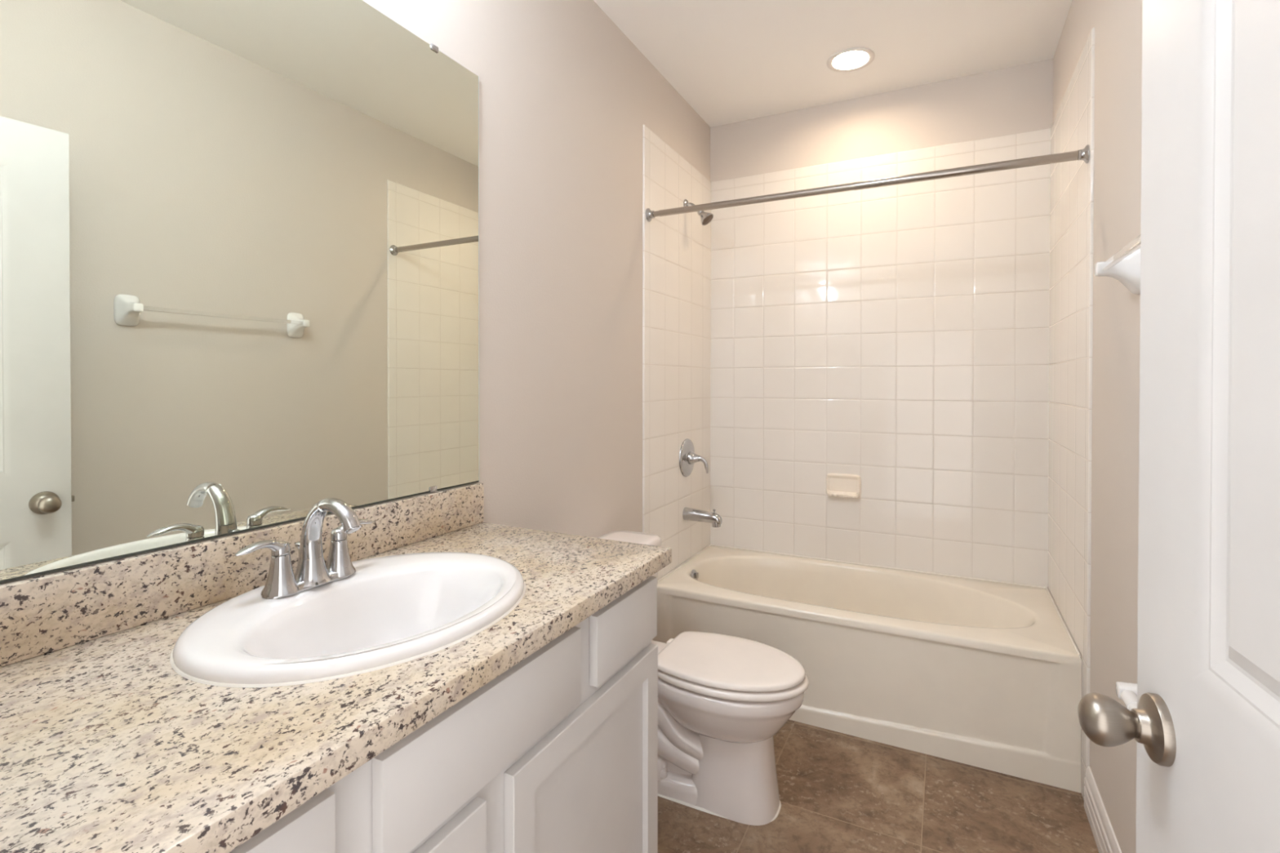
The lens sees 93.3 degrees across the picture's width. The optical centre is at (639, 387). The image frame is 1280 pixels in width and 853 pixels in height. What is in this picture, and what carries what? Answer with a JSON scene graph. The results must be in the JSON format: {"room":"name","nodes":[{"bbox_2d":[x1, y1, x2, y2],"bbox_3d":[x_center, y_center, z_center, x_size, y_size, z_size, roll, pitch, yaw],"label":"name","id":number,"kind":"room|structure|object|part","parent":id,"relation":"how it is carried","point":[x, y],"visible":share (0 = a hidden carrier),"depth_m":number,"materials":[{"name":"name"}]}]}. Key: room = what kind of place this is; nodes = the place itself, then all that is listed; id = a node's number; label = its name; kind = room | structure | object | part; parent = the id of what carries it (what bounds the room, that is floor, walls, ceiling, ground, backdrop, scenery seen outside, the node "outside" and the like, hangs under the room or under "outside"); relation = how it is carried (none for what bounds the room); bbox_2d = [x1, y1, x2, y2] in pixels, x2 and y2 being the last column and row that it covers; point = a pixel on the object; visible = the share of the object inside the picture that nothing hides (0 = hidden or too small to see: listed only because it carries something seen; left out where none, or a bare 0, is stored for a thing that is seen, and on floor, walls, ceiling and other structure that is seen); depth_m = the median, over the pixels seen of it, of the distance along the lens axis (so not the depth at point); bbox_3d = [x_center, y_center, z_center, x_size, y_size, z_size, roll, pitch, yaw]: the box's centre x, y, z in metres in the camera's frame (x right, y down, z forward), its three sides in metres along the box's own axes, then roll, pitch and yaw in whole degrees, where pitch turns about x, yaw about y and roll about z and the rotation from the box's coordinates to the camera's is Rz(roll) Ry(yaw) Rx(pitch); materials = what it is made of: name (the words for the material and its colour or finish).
{"room":"bathroom","nodes":[
{"label":"bathroom","id":0,"kind":"room"},
{"bbox_2d":[0,0,711,584],"bbox_3d":[-0.375,-0.051,1.881,0.128,2.658,3.097,0,1,27],"label":"wall","id":1,"kind":"structure","parent":0,"point":[595,314],"depth_m":2.10,"materials":[{"name":"beige paint"}]},
{"bbox_2d":[0,0,479,583],"bbox_3d":[-0.689,-0.289,1.124,0.009,1.094,1.127,0,1,27],"label":"wall mirror","id":2,"kind":"object","parent":1,"relation":"attached to","point":[239,239],"visible":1,"depth_m":1.05,"materials":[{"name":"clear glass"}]},
{"bbox_2d":[0,482,484,666],"bbox_3d":[-0.689,0.312,1.115,0.021,0.106,1.154,0,1,27],"label":"backsplash","id":3,"kind":"structure","parent":1,"relation":"attached to","point":[42,615],"depth_m":0.97,"materials":[{"name":"stone"}]},
{"bbox_3d":[0.196,0.086,2.877,0.008,2.367,0.805,0,1,27],"label":"tile panel","id":4,"kind":"part","parent":1,"relation":"part of","materials":[{"name":"white tile"}]},
{"bbox_2d":[679,439,708,476],"bbox_3d":[0.275,0.339,2.903,0.112,0.184,0.184,0,1,27],"label":"shower valve","id":5,"kind":"object","parent":1,"relation":"attached to","point":[687,457],"visible":1,"depth_m":2.89,"materials":[{"name":"silver metal"}]},
{"bbox_3d":[0.284,0.358,2.899,0.093,0.100,0.062,0,1,27],"label":"lever","id":6,"kind":"part","parent":5,"relation":"part of","materials":[{"name":"silver metal"}]},
{"bbox_2d":[683,199,713,226],"bbox_3d":[0.282,-0.839,2.873,0.140,0.135,0.071,0,1,27],"label":"showerhead","id":7,"kind":"object","parent":1,"relation":"attached to","point":[706,218],"visible":0.68,"depth_m":2.85,"materials":[{"name":"silver metal"}]},
{"bbox_2d":[682,507,722,527],"bbox_3d":[0.299,0.612,2.871,0.186,0.083,0.055,0,1,27],"label":"tub spout","id":8,"kind":"object","parent":1,"relation":"attached to","point":[688,513],"visible":1,"depth_m":2.85,"materials":[{"name":"silver metal"}]},
{"bbox_2d":[645,144,1089,222],"bbox_3d":[0.707,-0.724,2.200,1.508,0.055,0.055,0,1,27],"label":"shower curtain rod","id":9,"kind":"object","parent":1,"relation":"attached to","point":[1083,154],"visible":1,"depth_m":2.10,"materials":[{"name":"metal"}]},
{"bbox_2d":[593,0,1072,127],"bbox_3d":[0.189,-1.399,1.169,1.764,0.050,4.077,0,1,27],"label":"ceiling","id":10,"kind":"structure","parent":0,"point":[732,61],"depth_m":2.42,"materials":[{"name":"white paint"}]},
{"bbox_2d":[826,47,875,72],"bbox_3d":[0.888,-1.391,2.549,0.192,0.026,0.192,0,1,27],"label":"recessed light","id":11,"kind":"object","parent":10,"relation":"in","point":[844,58],"visible":0.95,"depth_m":2.56,"materials":[{"name":"white paint"}]},
{"bbox_2d":[657,719,1098,852],"bbox_3d":[0.186,1.309,1.192,1.764,0.050,4.077,0,1,27],"label":"floor","id":12,"kind":"structure","parent":0,"point":[839,793],"depth_m":1.83,"materials":[{"name":"tile"}]},
{"bbox_2d":[228,576,657,852],"bbox_3d":[-0.450,0.845,1.005,0.546,0.881,1.105,0,1,27],"label":"vanity cabinet","id":13,"kind":"object","parent":12,"relation":"on","point":[557,753],"visible":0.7,"depth_m":0.96,"materials":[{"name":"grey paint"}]},
{"bbox_3d":[-0.393,0.499,0.530,0.018,0.133,0.267,0,1,27],"label":"drawer","id":14,"kind":"part","parent":13,"relation":"part of","materials":[{"name":"grey paint"}]},
{"bbox_2d":[0,482,671,852],"bbox_3d":[-0.443,0.332,0.990,0.572,0.142,1.154,0,1,27],"label":"countertop","id":15,"kind":"structure","parent":13,"relation":"on","point":[105,748],"depth_m":0.74,"materials":[{"name":"stone"}]},
{"bbox_2d":[169,551,525,687],"bbox_3d":[-0.445,0.424,1.012,0.459,0.159,0.558,0,1,27],"label":"sink","id":16,"kind":"object","parent":15,"relation":"in","point":[393,610],"visible":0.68,"depth_m":0.99,"materials":[{"name":"white ceramic"}]},
{"bbox_2d":[234,497,375,599],"bbox_3d":[-0.576,0.267,1.060,0.193,0.156,0.180,0,1,-20],"label":"sink faucet","id":17,"kind":"object","parent":16,"relation":"on","point":[312,571],"visible":1,"depth_m":1.04,"materials":[{"name":"silver metal"}]},
{"bbox_3d":[-0.617,0.264,0.986,0.028,0.030,0.088,0,1,27],"label":"lever","id":18,"kind":"part","parent":17,"relation":"part of","materials":[{"name":"silver metal"}]},
{"bbox_3d":[-0.603,0.310,1.014,0.057,0.062,0.057,0,1,27],"label":"handle post","id":19,"kind":"part","parent":17,"relation":"part of","materials":[{"name":"silver metal"}]},
{"bbox_3d":[-0.605,0.308,1.076,0.017,0.069,0.017,0,1,27],"label":"lift rod","id":20,"kind":"part","parent":17,"relation":"part of","materials":[{"name":"silver metal"}]},
{"bbox_3d":[-0.578,0.338,1.062,0.050,0.013,0.166,0,1,27],"label":"plate","id":21,"kind":"part","parent":17,"relation":"part of","materials":[{"name":"silver metal"}]},
{"bbox_3d":[-0.540,0.264,1.043,0.153,0.150,0.068,0,1,27],"label":"spout","id":22,"kind":"part","parent":17,"relation":"part of","materials":[{"name":"silver metal"}]},
{"bbox_3d":[-0.554,0.309,1.111,0.057,0.062,0.057,0,1,27],"label":"handle post","id":23,"kind":"part","parent":17,"relation":"part of","materials":[{"name":"silver metal"}]},
{"bbox_3d":[-0.540,0.263,1.137,0.028,0.030,0.088,0,1,27],"label":"lever","id":24,"kind":"part","parent":17,"relation":"part of","materials":[{"name":"silver metal"}]},
{"bbox_3d":[-0.342,0.879,0.635,0.018,0.583,0.514,0,1,27],"label":"cabinet door","id":25,"kind":"part","parent":13,"relation":"part of","materials":[{"name":"grey paint"}]},
{"bbox_3d":[-0.232,0.796,0.894,0.019,0.781,1.073,0,1,27],"label":"frame","id":26,"kind":"part","parent":13,"relation":"part of","materials":[{"name":"grey paint"}]},
{"bbox_3d":[-0.083,0.875,1.146,0.018,0.583,0.512,0,1,27],"label":"cabinet door","id":27,"kind":"part","parent":13,"relation":"part of","materials":[{"name":"grey paint"}]},
{"bbox_3d":[-0.028,0.493,1.250,0.018,0.133,0.262,0,1,27],"label":"drawer","id":28,"kind":"part","parent":13,"relation":"part of","materials":[{"name":"grey paint"}]},
{"bbox_2d":[597,530,808,825],"bbox_3d":[0.153,0.908,1.955,0.767,0.739,0.411,0,1,27],"label":"toilet","id":29,"kind":"object","parent":12,"relation":"on","point":[723,700],"visible":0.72,"depth_m":1.80,"materials":[{"name":"ceramic"}]},
{"bbox_3d":[-0.093,0.557,2.076,0.214,0.038,0.410,0,1,27],"label":"tank lid","id":30,"kind":"part","parent":29,"relation":"part of","materials":[{"name":"white ceramic"}]},
{"bbox_3d":[-0.095,0.732,2.079,0.204,0.312,0.396,0,1,27],"label":"tank","id":31,"kind":"part","parent":29,"relation":"part of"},
{"bbox_3d":[0.287,0.852,1.886,0.448,0.019,0.336,0,1,27],"label":"lid","id":32,"kind":"part","parent":29,"relation":"part of","materials":[{"name":"plastic"}]},
{"bbox_3d":[0.295,0.877,1.882,0.448,0.020,0.348,0,1,27],"label":"seat","id":33,"kind":"part","parent":29,"relation":"part of","materials":[{"name":"plastic"}]},
{"bbox_2d":[652,543,1081,792],"bbox_3d":[0.885,1.057,2.570,1.506,0.433,0.726,0,1,27],"label":"bathtub","id":34,"kind":"object","parent":12,"relation":"on","point":[984,673],"visible":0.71,"depth_m":2.22,"materials":[{"name":"ceramic"}]},
{"bbox_3d":[0.252,0.878,2.794,0.018,0.072,0.072,0,1,27],"label":"overflow plate","id":35,"kind":"part","parent":34,"relation":"part of","materials":[{"name":"silver metal"}]},
{"bbox_2d":[657,545,1081,666],"bbox_3d":[0.885,1.019,2.570,1.506,0.349,0.725,0,1,27],"label":"tub basin","id":36,"kind":"object","parent":34,"relation":"in","point":[820,612],"depth_m":2.45,"materials":[{"name":"ceramic"}]},
{"bbox_2d":[710,58,1053,586],"bbox_3d":[1.080,-0.059,2.942,1.764,2.658,0.128,0,1,27],"label":"wall","id":37,"kind":"structure","parent":0,"point":[895,338],"depth_m":2.82,"materials":[{"name":"white tile"}]},
{"bbox_2d":[826,473,861,498],"bbox_3d":[0.974,0.473,2.901,0.163,0.115,0.050,0,1,27],"label":"soap dish","id":38,"kind":"object","parent":37,"relation":"attached to","point":[837,485],"visible":1,"depth_m":2.91,"materials":[{"name":"ceramic"}]},
{"bbox_2d":[1047,0,1142,852],"bbox_3d":[1.085,-0.043,1.141,0.128,2.658,3.097,0,1,27],"label":"wall","id":39,"kind":"structure","parent":0,"point":[1095,205],"depth_m":1.76,"materials":[{"name":"beige paint"}]},
{"bbox_3d":[1.549,0.094,2.192,0.008,2.367,0.805,0,1,27],"label":"tile panel","id":40,"kind":"part","parent":39,"relation":"part of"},
{"bbox_2d":[1084,765,1121,852],"bbox_3d":[0.877,1.224,0.884,0.013,0.128,2.152,0,1,27],"label":"baseboard","id":41,"kind":"structure","parent":39,"relation":"attached to","point":[1104,834],"depth_m":1.69,"materials":[{"name":"white paint"}]},
{"bbox_2d":[1094,235,1140,294],"bbox_3d":[0.960,-0.269,1.110,0.084,0.112,0.708,0,1,27],"label":"towel bar","id":42,"kind":"object","parent":39,"relation":"attached to","point":[1124,266],"visible":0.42,"depth_m":1.36,"materials":[{"name":"white ceramic"}]},
{"bbox_2d":[1115,681,1137,711],"bbox_3d":[0.984,0.629,1.159,0.076,0.085,0.222,0,1,27],"label":"toilet paper holder","id":43,"kind":"object","parent":39,"relation":"attached to","point":[1126,691],"visible":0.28,"depth_m":1.22,"materials":[{"name":"white ceramic"}]},
{"bbox_3d":[1.021,0.629,1.231,0.076,0.085,0.060,0,1,27],"label":"post","id":44,"kind":"part","parent":43,"relation":"part of","materials":[{"name":"white ceramic"}]},
{"bbox_3d":[-0.313,-0.037,0.192,1.524,2.658,0.140,0,1,27],"label":"wall","id":45,"kind":"structure","parent":0,"visible":0},
{"bbox_2d":[1077,0,1279,852],"bbox_3d":[0.457,0.251,0.341,0.181,2.057,0.774,0,1,21],"label":"door","id":46,"kind":"structure","parent":45,"relation":"in","point":[1204,725],"depth_m":0.56,"materials":[{"name":"white paint"}]},
{"bbox_3d":[0.509,0.362,0.658,0.052,0.052,0.052,0,1,21],"label":"knob","id":47,"kind":"part","parent":46,"relation":"part of","materials":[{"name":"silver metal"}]}
]}

